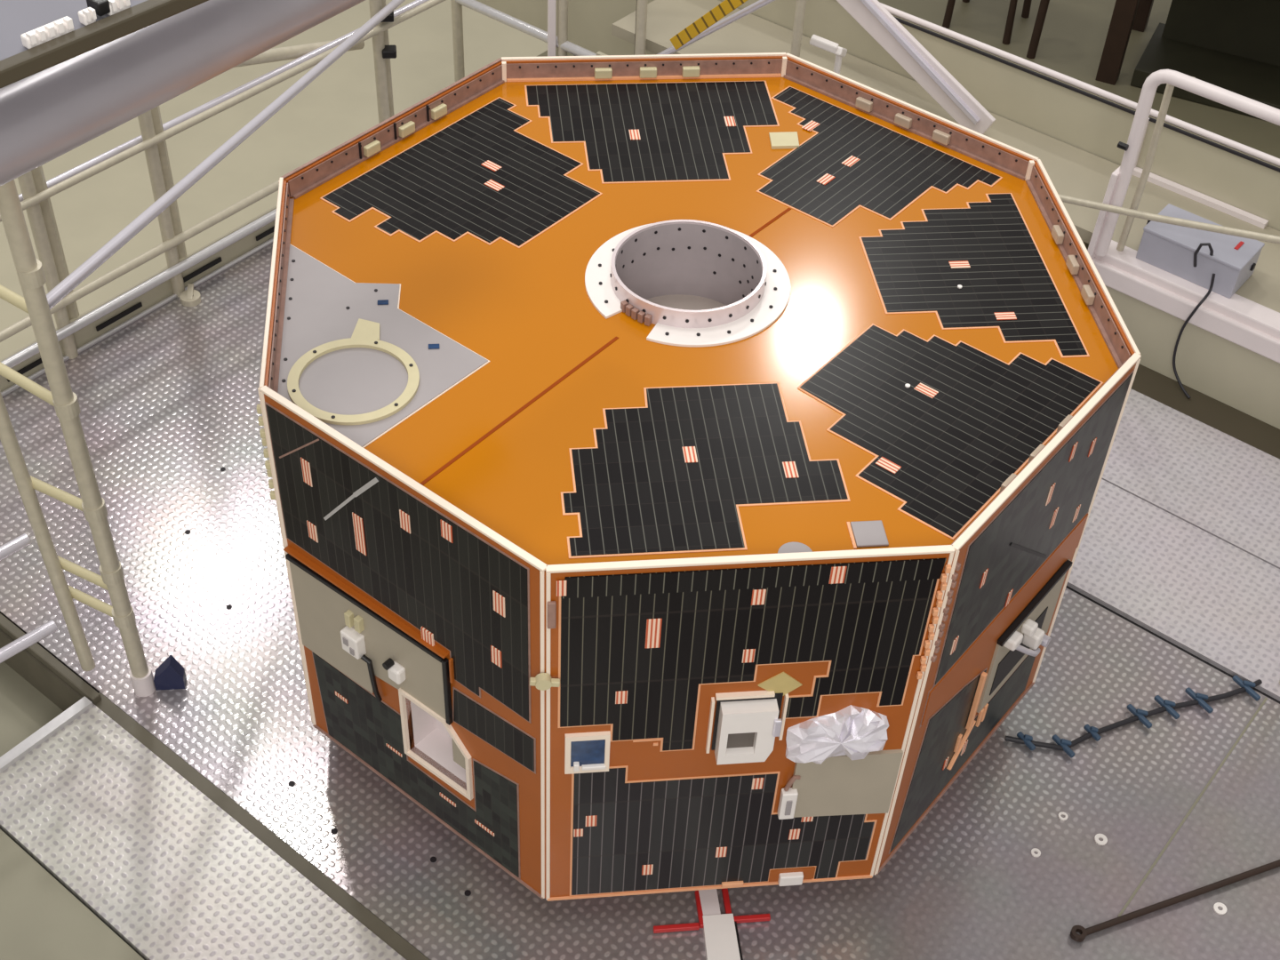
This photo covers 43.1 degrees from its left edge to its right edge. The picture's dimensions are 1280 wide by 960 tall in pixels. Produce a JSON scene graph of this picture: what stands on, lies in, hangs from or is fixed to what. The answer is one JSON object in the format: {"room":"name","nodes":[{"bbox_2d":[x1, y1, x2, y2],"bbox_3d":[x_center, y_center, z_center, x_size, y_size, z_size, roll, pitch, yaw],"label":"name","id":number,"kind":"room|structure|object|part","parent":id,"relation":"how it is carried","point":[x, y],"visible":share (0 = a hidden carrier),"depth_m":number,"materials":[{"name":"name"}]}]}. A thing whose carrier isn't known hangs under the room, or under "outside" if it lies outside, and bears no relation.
{"room":"clean room","nodes":[
{"label":"clean room","id":0,"kind":"room"},
{"bbox_2d":[0,662,63,757],"bbox_3d":[-2.557,0.963,4.040,1.210,0.060,2.010,30,50,26],"label":"landing","id":1,"kind":"object","parent":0,"point":[24,709],"depth_m":4.40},
{"bbox_2d":[0,0,1279,359],"bbox_3d":[-0.356,-1.236,7.785,23.000,0.105,23.000,30,50,26],"label":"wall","id":2,"kind":"structure","parent":0,"point":[340,104],"depth_m":8.41,"materials":[{"name":"beige concrete"}]},
{"bbox_2d":[450,0,806,82],"bbox_3d":[-0.138,-1.625,6.325,1.747,2.500,0.075,30,50,25],"label":"railing","id":3,"kind":"object","parent":2,"relation":"on","point":[564,46],"visible":0.23,"depth_m":6.36,"materials":[{"name":"white metal"}]},
{"bbox_3d":[-0.758,-1.996,6.678,0.044,2.500,0.044,-3,44,-6],"label":"post","id":4,"kind":"part","parent":3,"relation":"part of","materials":[{"name":"beige metal"}]},
{"bbox_3d":[-0.482,-1.832,6.526,0.850,0.045,0.040,30,50,26],"label":"rail","id":5,"kind":"part","parent":3,"relation":"part of","materials":[{"name":"metal"}]},
{"bbox_3d":[-0.307,-1.731,6.426,0.040,2.500,0.040,-3,44,-6],"label":"post","id":6,"kind":"part","parent":3,"relation":"part of","materials":[{"name":"beige metal"}]},
{"bbox_3d":[-0.004,-1.553,6.257,0.040,2.500,0.040,-3,44,-6],"label":"post","id":7,"kind":"part","parent":3,"relation":"part of","materials":[{"name":"beige metal"}]},
{"bbox_2d":[669,0,747,49],"bbox_3d":[0.294,-1.651,5.674,0.450,0.460,0.012,30,50,26],"label":"bar","id":8,"kind":"object","parent":3,"relation":"attached to","point":[725,7],"visible":1,"depth_m":5.75,"materials":[{"name":"yellow metal"}]},
{"bbox_3d":[0.532,-1.238,5.958,0.034,2.500,0.034,-3,44,-6],"label":"post","id":9,"kind":"part","parent":3,"relation":"part of","materials":[{"name":"beige metal"}]},
{"bbox_2d":[942,0,1031,44],"bbox_3d":[2.007,-2.956,9.011,0.420,0.891,0.422,21,46,18],"label":"wooden chair","id":10,"kind":"object","parent":2,"relation":"on","point":[1008,30],"visible":0.92,"depth_m":9.13,"materials":[{"name":"brown wood"}]},
{"bbox_3d":[1.764,-2.746,9.102,0.060,0.442,0.043,-3,44,-7],"label":"leg","id":11,"kind":"part","parent":10,"relation":"part of","materials":[{"name":"brown wood"}]},
{"bbox_3d":[2.075,-2.629,8.998,0.043,0.442,0.060,-3,44,-7],"label":"leg","id":12,"kind":"part","parent":10,"relation":"part of","materials":[{"name":"brown wood"}]},
{"bbox_3d":[2.231,-2.840,9.227,0.060,0.442,0.043,-3,44,-7],"label":"leg","id":13,"kind":"part","parent":10,"relation":"part of","materials":[{"name":"brown wood"}]},
{"bbox_2d":[1026,0,1049,58],"bbox_3d":[2.221,-2.632,8.822,0.260,0.702,0.260,-3,44,-6],"label":"stool","id":14,"kind":"object","parent":2,"relation":"on","point":[1044,4],"visible":1,"depth_m":8.91,"materials":[{"name":"brown wood"}]},
{"bbox_2d":[1095,0,1279,119],"bbox_3d":[3.428,-2.423,8.628,1.700,0.760,0.800,20,46,17],"label":"desk","id":15,"kind":"object","parent":2,"relation":"on","point":[1232,45],"visible":0.98,"depth_m":8.81,"materials":[{"name":"brown wood"}]},
{"bbox_3d":[2.578,-2.458,8.644,0.110,0.720,0.090,20,46,17],"label":"leg","id":16,"kind":"part","parent":15,"relation":"part of","materials":[{"name":"brown wood"}]},
{"bbox_3d":[2.875,-2.872,9.095,0.110,0.720,0.090,20,46,17],"label":"leg","id":17,"kind":"part","parent":15,"relation":"part of","materials":[{"name":"brown wood"}]},
{"bbox_3d":[0.637,1.278,4.423,5.713,0.990,5.714,-3,44,-6],"label":"skirt","id":18,"kind":"object","parent":2,"relation":"on","visible":0},
{"bbox_2d":[0,238,1279,959],"bbox_3d":[0.681,0.912,4.048,6.190,0.060,2.030,30,50,26],"label":"deck","id":19,"kind":"object","parent":18,"relation":"on","point":[169,400],"visible":0.33,"depth_m":4.18,"materials":[{"name":"grey metal"}]},
{"bbox_2d":[0,629,83,711],"bbox_3d":[-1.909,0.351,4.558,1.210,0.160,0.040,30,50,26],"label":"platform edge","id":20,"kind":"structure","parent":19,"relation":"attached to","point":[24,663],"depth_m":4.37,"materials":[{"name":"metal"}]},
{"bbox_2d":[0,613,101,704],"bbox_3d":[-1.879,0.300,4.476,1.200,0.028,0.026,30,50,26],"label":"rail","id":21,"kind":"object","parent":20,"relation":"on","point":[6,626],"visible":1,"depth_m":4.28,"materials":[{"name":"metal"}]},
{"bbox_2d":[0,179,186,696],"bbox_3d":[-1.327,-0.330,3.487,0.354,2.350,0.111,16,45,13],"label":"ladder","id":22,"kind":"object","parent":19,"relation":"on","point":[170,675],"visible":1,"depth_m":3.79,"materials":[{"name":"beige metal"}]},
{"bbox_2d":[0,533,31,559],"bbox_3d":[-1.893,0.406,3.690,0.030,0.030,1.104,35,52,29],"label":"tube","id":23,"kind":"object","parent":22,"relation":"attached to","point":[21,541],"visible":1,"depth_m":3.96,"materials":[{"name":"silver metal"}]},
{"bbox_2d":[0,619,57,663],"bbox_3d":[-1.829,0.599,3.804,1.005,0.032,0.032,-33,54,-32],"label":"tube","id":24,"kind":"object","parent":22,"relation":"attached to","point":[36,635],"visible":1,"depth_m":4.02,"materials":[{"name":"silver metal"}]},
{"bbox_2d":[0,0,208,88],"bbox_3d":[-0.943,-0.687,2.334,0.385,0.057,1.400,32,51,27],"label":"gantry beam","id":25,"kind":"structure","parent":22,"relation":"attached to","point":[36,36],"depth_m":2.29,"materials":[{"name":"grey metal"}]},
{"bbox_3d":[-0.953,-0.683,2.349,0.360,0.030,1.400,32,51,27],"label":"deck plate","id":26,"kind":"part","parent":25,"relation":"part of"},
{"bbox_2d":[0,0,365,186],"bbox_3d":[-0.845,-0.727,2.807,0.140,0.140,1.684,29,49,24],"label":"tube","id":27,"kind":"object","parent":22,"relation":"attached to","point":[45,115],"visible":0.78,"depth_m":2.72,"materials":[{"name":"silver metal"}]},
{"bbox_2d":[46,0,405,309],"bbox_3d":[-1.038,-1.054,4.587,0.029,0.614,2.668,9,44,6],"label":"tube","id":28,"kind":"object","parent":22,"relation":"attached to","point":[60,291],"visible":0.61,"depth_m":4.14,"materials":[{"name":"silver metal"}]},
{"bbox_2d":[0,703,406,959],"bbox_3d":[0.373,1.830,3.060,4.975,0.072,0.375,30,50,26],"label":"floor panel","id":29,"kind":"object","parent":19,"relation":"attached to","point":[163,866],"visible":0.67,"depth_m":3.88,"materials":[{"name":"grey metal"}]},
{"bbox_2d":[0,829,143,959],"bbox_3d":[-0.073,2.202,2.652,4.975,0.062,1.034,30,50,26],"label":"left deck edge","id":30,"kind":"structure","parent":29,"relation":"attached to","point":[40,919],"depth_m":3.76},
{"bbox_2d":[0,696,93,773],"bbox_3d":[-1.875,0.941,3.798,0.030,0.016,1.410,30,50,26],"label":"trim","id":31,"kind":"structure","parent":30,"relation":"on","point":[79,708],"depth_m":4.12,"materials":[{"name":"metal"}]},
{"bbox_2d":[95,692,429,959],"bbox_3d":[0.503,1.725,3.182,4.975,0.066,0.037,30,50,26],"label":"trim","id":32,"kind":"structure","parent":29,"relation":"attached to","point":[300,864],"depth_m":3.95,"materials":[{"name":"metal"}]},
{"bbox_2d":[0,0,445,396],"bbox_3d":[-1.988,-0.689,4.738,0.246,1.510,4.050,30,50,26],"label":"guard railing","id":33,"kind":"object","parent":19,"relation":"on","point":[76,332],"visible":0.62,"depth_m":5.29,"materials":[{"name":"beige metal"}]},
{"bbox_3d":[-1.817,-0.798,4.862,0.042,1.510,0.042,-3,44,-6],"label":"post","id":34,"kind":"part","parent":33,"relation":"part of","materials":[{"name":"beige metal"}]},
{"bbox_3d":[-1.983,-0.284,5.096,0.016,0.016,4.050,30,50,26],"label":"rail","id":35,"kind":"part","parent":33,"relation":"part of","materials":[{"name":"metal"}]},
{"bbox_3d":[-1.950,-0.358,4.994,0.032,0.032,4.050,30,50,26],"label":"rail","id":36,"kind":"part","parent":33,"relation":"part of","materials":[{"name":"metal"}]},
{"bbox_3d":[-1.962,-0.432,4.941,0.030,0.030,4.050,30,50,26],"label":"rail","id":37,"kind":"part","parent":33,"relation":"part of","materials":[{"name":"beige metal"}]},
{"bbox_3d":[-1.541,-1.026,5.117,0.042,1.510,0.042,-3,44,-6],"label":"post","id":38,"kind":"part","parent":33,"relation":"part of","materials":[{"name":"beige metal"}]},
{"bbox_3d":[-1.947,-0.710,4.675,2.882,0.026,2.882,-3,44,-6],"label":"rail","id":39,"kind":"part","parent":33,"relation":"part of","materials":[{"name":"grey metal"}]},
{"bbox_3d":[-2.035,-0.721,4.761,0.028,0.028,4.050,30,50,26],"label":"rail","id":40,"kind":"part","parent":33,"relation":"part of","materials":[{"name":"silver metal"}]},
{"bbox_3d":[-0.919,-1.540,5.691,0.042,1.510,0.042,-3,44,-6],"label":"post","id":41,"kind":"part","parent":33,"relation":"part of","materials":[{"name":"beige metal"}]},
{"bbox_2d":[184,467,471,895],"bbox_3d":[-0.944,0.429,4.416,0.387,0.002,1.875,-15,46,-18],"label":"screws","id":42,"kind":"object","parent":19,"relation":"on","point":[468,892],"visible":0.87,"depth_m":3.98,"materials":[{"name":"black metal"}]},
{"bbox_2d":[256,52,1141,901],"bbox_3d":[0.082,-0.026,4.049,1.868,1.247,1.896,-3,44,-6],"label":"satellite","id":43,"kind":"object","parent":19,"relation":"on","point":[684,468],"visible":1,"depth_m":3.48,"materials":[{"name":"black metal"}]},
{"bbox_3d":[-0.823,-0.052,3.920,0.014,1.090,0.757,-3,44,-6],"label":"panel","id":44,"kind":"part","parent":43,"relation":"part of","materials":[{"name":"brown metal"}]},
{"bbox_3d":[-0.787,0.212,3.646,0.009,1.089,0.019,-19,48,-22],"label":"corner trim","id":45,"kind":"part","parent":43,"relation":"part of","materials":[{"name":"beige metal"}]},
{"bbox_3d":[-0.599,0.383,3.588,0.476,0.306,0.004,30,50,26],"label":"recessed panel","id":46,"kind":"part","parent":43,"relation":"part of","materials":[{"name":"beige metal"}]},
{"bbox_3d":[-0.551,-0.309,3.488,0.440,0.004,0.702,-3,44,-6],"label":"corner plate","id":47,"kind":"part","parent":43,"relation":"part of","materials":[{"name":"grey metal"}]},
{"bbox_3d":[-0.624,-0.511,4.412,0.014,1.090,0.757,30,50,26],"label":"panel","id":48,"kind":"part","parent":43,"relation":"part of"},
{"bbox_3d":[-0.487,0.383,3.484,0.757,1.090,0.014,30,50,26],"label":"panel","id":49,"kind":"part","parent":43,"relation":"part of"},
{"bbox_3d":[-0.455,0.591,3.613,0.209,0.235,0.010,30,50,26],"label":"alcove frame","id":50,"kind":"part","parent":43,"relation":"part of","materials":[{"name":"white metal"}]},
{"bbox_3d":[-0.184,0.391,3.134,0.059,0.019,0.012,0,44,-3],"label":"latch arm","id":51,"kind":"part","parent":43,"relation":"part of"},
{"bbox_3d":[-0.194,0.561,3.316,0.021,1.089,0.007,13,45,10],"label":"corner trim","id":52,"kind":"part","parent":43,"relation":"part of","materials":[{"name":"white metal"}]},
{"bbox_3d":[-0.108,0.559,3.317,0.092,0.123,0.010,-3,44,-6],"label":"sensor frame","id":53,"kind":"part","parent":43,"relation":"part of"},
{"bbox_3d":[-0.107,0.556,3.318,0.070,0.093,0.004,-3,44,-6],"label":"sensor glass","id":54,"kind":"part","parent":43,"relation":"part of","materials":[{"name":"blue glass"}]},
{"bbox_3d":[-0.008,-0.725,4.672,0.757,1.090,0.014,-3,44,-6],"label":"panel","id":55,"kind":"part","parent":43,"relation":"part of","materials":[{"name":"white metal"}]},
{"bbox_3d":[0.108,-0.442,3.682,1.816,0.020,1.816,-3,44,-6],"label":"panel","id":56,"kind":"part","parent":43,"relation":"part of","materials":[{"name":"orange metal"}]},
{"bbox_3d":[0.218,0.493,3.300,0.156,0.182,0.012,-3,44,-6],"label":"instrument frame","id":57,"kind":"part","parent":43,"relation":"part of","materials":[{"name":"white metal"}]},
{"bbox_3d":[0.185,0.540,3.358,0.757,1.090,0.014,-3,44,-6],"label":"panel","id":58,"kind":"part","parent":43,"relation":"part of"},
{"bbox_3d":[0.439,0.658,3.493,0.227,0.219,0.010,-3,44,-6],"label":"blanking panel","id":59,"kind":"part","parent":43,"relation":"part of","materials":[{"name":"beige metal"}]},
{"bbox_3d":[0.664,-0.568,4.547,0.757,1.090,0.014,30,50,26],"label":"panel","id":60,"kind":"part","parent":43,"relation":"part of","materials":[{"name":"brown metal"}]},
{"bbox_3d":[0.565,0.527,3.395,0.021,1.089,0.007,-19,48,-22],"label":"corner trim","id":61,"kind":"part","parent":43,"relation":"part of","materials":[{"name":"white metal"}]},
{"bbox_3d":[0.801,0.326,3.618,0.014,1.090,0.757,30,50,26],"label":"panel","id":62,"kind":"part","parent":43,"relation":"part of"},
{"bbox_3d":[0.908,0.369,3.833,0.006,0.260,0.335,30,50,26],"label":"recessed panel","id":63,"kind":"part","parent":43,"relation":"part of","materials":[{"name":"beige metal"}]},
{"bbox_3d":[1.000,-0.133,4.110,0.014,1.090,0.757,-3,44,-6],"label":"panel","id":64,"kind":"part","parent":43,"relation":"part of","materials":[{"name":"brown metal"}]},
{"bbox_3d":[1.045,0.131,3.838,0.009,1.089,0.019,13,45,10],"label":"corner trim","id":65,"kind":"part","parent":43,"relation":"part of","materials":[{"name":"beige metal"}]},
{"bbox_2d":[653,888,770,959],"bbox_3d":[0.190,1.177,3.682,0.280,0.024,0.850,-3,44,-6],"label":"stand leg","id":66,"kind":"object","parent":19,"relation":"on","point":[720,932],"visible":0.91,"depth_m":3.80,"materials":[{"name":"white paint"},{"name":"black plastic"},{"name":"red painted steel"}]},
{"bbox_3d":[0.205,1.252,3.603,0.094,0.024,0.630,-3,44,-6],"label":"beam plate","id":67,"kind":"part","parent":66,"relation":"part of","materials":[{"name":"white paint"}]},
{"bbox_2d":[1031,848,1040,857],"bbox_3d":[0.980,0.923,4.007,0.024,0.004,0.024,-3,44,-6],"label":"washer","id":68,"kind":"object","parent":19,"relation":"on","point":[1037,851],"visible":1,"depth_m":4.00,"materials":[{"name":"white paint"}]},
{"bbox_2d":[1057,811,1067,820],"bbox_3d":[1.069,0.849,4.089,0.024,0.004,0.024,-3,44,-6],"label":"washer","id":69,"kind":"object","parent":19,"relation":"on","point":[1061,812],"visible":1,"depth_m":4.09,"materials":[{"name":"white paint"}]},
{"bbox_2d":[1094,833,1107,845],"bbox_3d":[1.151,0.898,4.043,0.032,0.004,0.032,-3,44,-6],"label":"washer","id":70,"kind":"object","parent":19,"relation":"on","point":[1097,836],"visible":1,"depth_m":4.04,"materials":[{"name":"white paint"}]},
{"bbox_2d":[1004,675,1262,757],"bbox_3d":[1.337,0.634,4.307,0.772,0.027,0.114,-11,46,-15],"label":"cable","id":71,"kind":"object","parent":19,"relation":"on","point":[1064,745],"visible":1,"depth_m":4.31,"materials":[{"name":"blue plastic"}]},
{"bbox_2d":[1065,585,1279,703],"bbox_3d":[1.325,0.385,4.647,6.190,0.048,0.020,30,50,26],"label":"seam","id":72,"kind":"object","parent":19,"relation":"attached to","point":[1067,587],"depth_m":4.55,"materials":[{"name":"black metal"}]},
{"bbox_2d":[1066,479,1279,701],"bbox_3d":[1.476,0.254,4.780,6.190,0.064,0.460,30,50,26],"label":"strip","id":73,"kind":"object","parent":19,"relation":"attached to","point":[1211,598],"visible":0.22,"depth_m":4.69,"materials":[{"name":"grey metal"}]},
{"bbox_2d":[1101,388,1279,568],"bbox_3d":[1.767,0.014,5.049,6.190,0.064,0.453,30,50,26],"label":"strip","id":74,"kind":"object","parent":73,"relation":"attached to","point":[1219,484],"visible":0.22,"depth_m":5.03,"materials":[{"name":"grey metal"}]},
{"bbox_2d":[1131,363,1279,459],"bbox_3d":[1.953,-0.139,5.222,6.190,0.062,0.140,30,50,26],"label":"trim","id":75,"kind":"structure","parent":74,"relation":"attached to","point":[1254,432],"depth_m":5.26,"materials":[{"name":"metal"}]},
{"bbox_2d":[596,51,1279,429],"bbox_3d":[2.123,-0.227,5.100,5.900,0.250,0.018,30,50,26],"label":"panel","id":76,"kind":"object","parent":75,"relation":"on","point":[1240,378],"visible":0.29,"depth_m":5.26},
{"bbox_2d":[1092,240,1279,363],"bbox_3d":[2.974,0.121,4.546,3.780,0.100,0.112,30,50,26],"label":"beam","id":77,"kind":"structure","parent":76,"relation":"on","point":[1253,326],"depth_m":5.17,"materials":[{"name":"white metal"}]},
{"bbox_2d":[611,0,1279,312],"bbox_3d":[2.321,-0.520,5.146,5.900,0.046,0.440,30,50,26],"label":"wall","id":78,"kind":"structure","parent":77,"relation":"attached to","point":[1074,172],"depth_m":5.81,"materials":[{"name":"beige paint"}]},
{"bbox_2d":[809,34,847,74],"bbox_3d":[0.661,-1.414,5.850,0.130,0.414,0.063,15,45,12],"label":"clamp","id":79,"kind":"object","parent":78,"relation":"attached to","point":[821,43],"visible":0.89,"depth_m":5.71,"materials":[{"name":"white metal"}]},
{"bbox_3d":[0.702,-1.395,5.849,0.033,0.391,0.061,24,47,20],"label":"stem","id":80,"kind":"part","parent":79,"relation":"part of","materials":[{"name":"white paint"}]},
{"bbox_2d":[476,0,1279,249],"bbox_3d":[1.881,-0.903,5.685,7.400,0.700,0.020,30,50,26],"label":"panel","id":81,"kind":"object","parent":78,"relation":"attached to","point":[1091,125],"visible":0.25,"depth_m":5.80,"materials":[{"name":"beige metal"}]},
{"bbox_2d":[880,2,1279,172],"bbox_3d":[1.893,-1.158,5.437,7.400,0.034,0.031,30,50,26],"label":"handrail","id":82,"kind":"object","parent":81,"relation":"attached to","point":[974,43],"visible":1,"depth_m":5.63,"materials":[{"name":"white metal"}]},
{"bbox_2d":[1134,118,1149,167],"bbox_3d":[1.722,-1.161,5.595,0.025,0.214,0.014,30,50,26],"label":"trim","id":83,"kind":"structure","parent":81,"relation":"attached to","point":[1147,125],"depth_m":5.58,"materials":[{"name":"white paint"}]},
{"bbox_2d":[836,0,995,134],"bbox_3d":[0.893,-1.576,5.765,0.907,0.515,0.040,30,50,26],"label":"brace","id":84,"kind":"object","parent":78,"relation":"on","point":[871,15],"visible":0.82,"depth_m":5.73,"materials":[{"name":"paint"}]},
{"bbox_2d":[1136,203,1264,298],"bbox_3d":[1.794,-0.750,5.199,0.351,0.169,0.208,30,50,26],"label":"equipment box","id":85,"kind":"object","parent":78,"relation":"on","point":[1193,255],"visible":0.97,"depth_m":5.16,"materials":[{"name":"grey plastic"}]},
{"bbox_2d":[1172,273,1215,399],"bbox_3d":[1.780,-0.458,5.200,0.075,0.404,0.141,-3,44,-6],"label":"power cord","id":86,"kind":"object","parent":85,"relation":"hanging from","point":[1207,294],"visible":1,"depth_m":5.22,"materials":[{"name":"black rubber"}]},
{"bbox_3d":[1.776,-0.709,5.106,0.059,0.101,0.021,10,44,7],"label":"handle","id":87,"kind":"part","parent":85,"relation":"part of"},
{"bbox_3d":[1.804,-0.779,5.181,0.336,0.012,0.186,30,50,26],"label":"lid","id":88,"kind":"part","parent":85,"relation":"part of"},
{"bbox_2d":[1249,263,1255,271],"bbox_3d":[1.958,-0.681,5.172,0.010,0.020,0.020,30,50,26],"label":"socket","id":89,"kind":"object","parent":85,"relation":"attached to","point":[1252,265],"depth_m":5.16,"materials":[{"name":"black plastic"}]},
{"bbox_2d":[1132,166,1268,229],"bbox_3d":[1.910,-0.972,5.548,0.500,0.019,0.028,30,50,26],"label":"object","id":90,"kind":"structure","parent":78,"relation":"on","point":[1155,179],"depth_m":5.53,"materials":[{"name":"white paint"}]},
{"bbox_2d":[1087,69,1279,259],"bbox_3d":[2.978,-0.147,4.278,3.785,0.717,0.112,30,50,25],"label":"guard railing","id":91,"kind":"object","parent":77,"relation":"on","point":[1120,179],"visible":0.91,"depth_m":4.97,"materials":[{"name":"white metal"}]},
{"bbox_3d":[1.496,-0.854,5.207,0.030,0.340,0.070,30,50,26],"label":"gusset plate","id":92,"kind":"part","parent":91,"relation":"part of","materials":[{"name":"white paint"}]},
{"bbox_2d":[1058,193,1279,244],"bbox_3d":[2.383,-0.531,4.380,3.955,0.956,0.022,30,50,26],"label":"pipe","id":93,"kind":"object","parent":91,"relation":"attached to","point":[1192,224],"visible":0.49,"depth_m":4.95,"materials":[{"name":"beige metal"}]},
{"bbox_2d":[1070,859,1279,942],"bbox_3d":[1.451,0.972,3.963,0.926,0.016,0.036,-14,46,-17],"label":"rod","id":94,"kind":"object","parent":19,"relation":"on","point":[1084,932],"visible":1,"depth_m":3.90,"materials":[{"name":"brown dark painted steel"}]},
{"bbox_2d":[1117,697,1267,916],"bbox_3d":[1.426,0.820,4.143,0.006,0.002,0.880,30,50,26],"label":"trim","id":95,"kind":"structure","parent":19,"relation":"on","point":[1265,699],"depth_m":4.12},
{"bbox_2d":[1213,902,1226,914],"bbox_3d":[1.402,1.036,3.913,0.032,0.004,0.032,-3,44,-6],"label":"washer","id":96,"kind":"object","parent":19,"relation":"on","point":[1222,906],"visible":1,"depth_m":3.91,"materials":[{"name":"white paint"}]}
]}

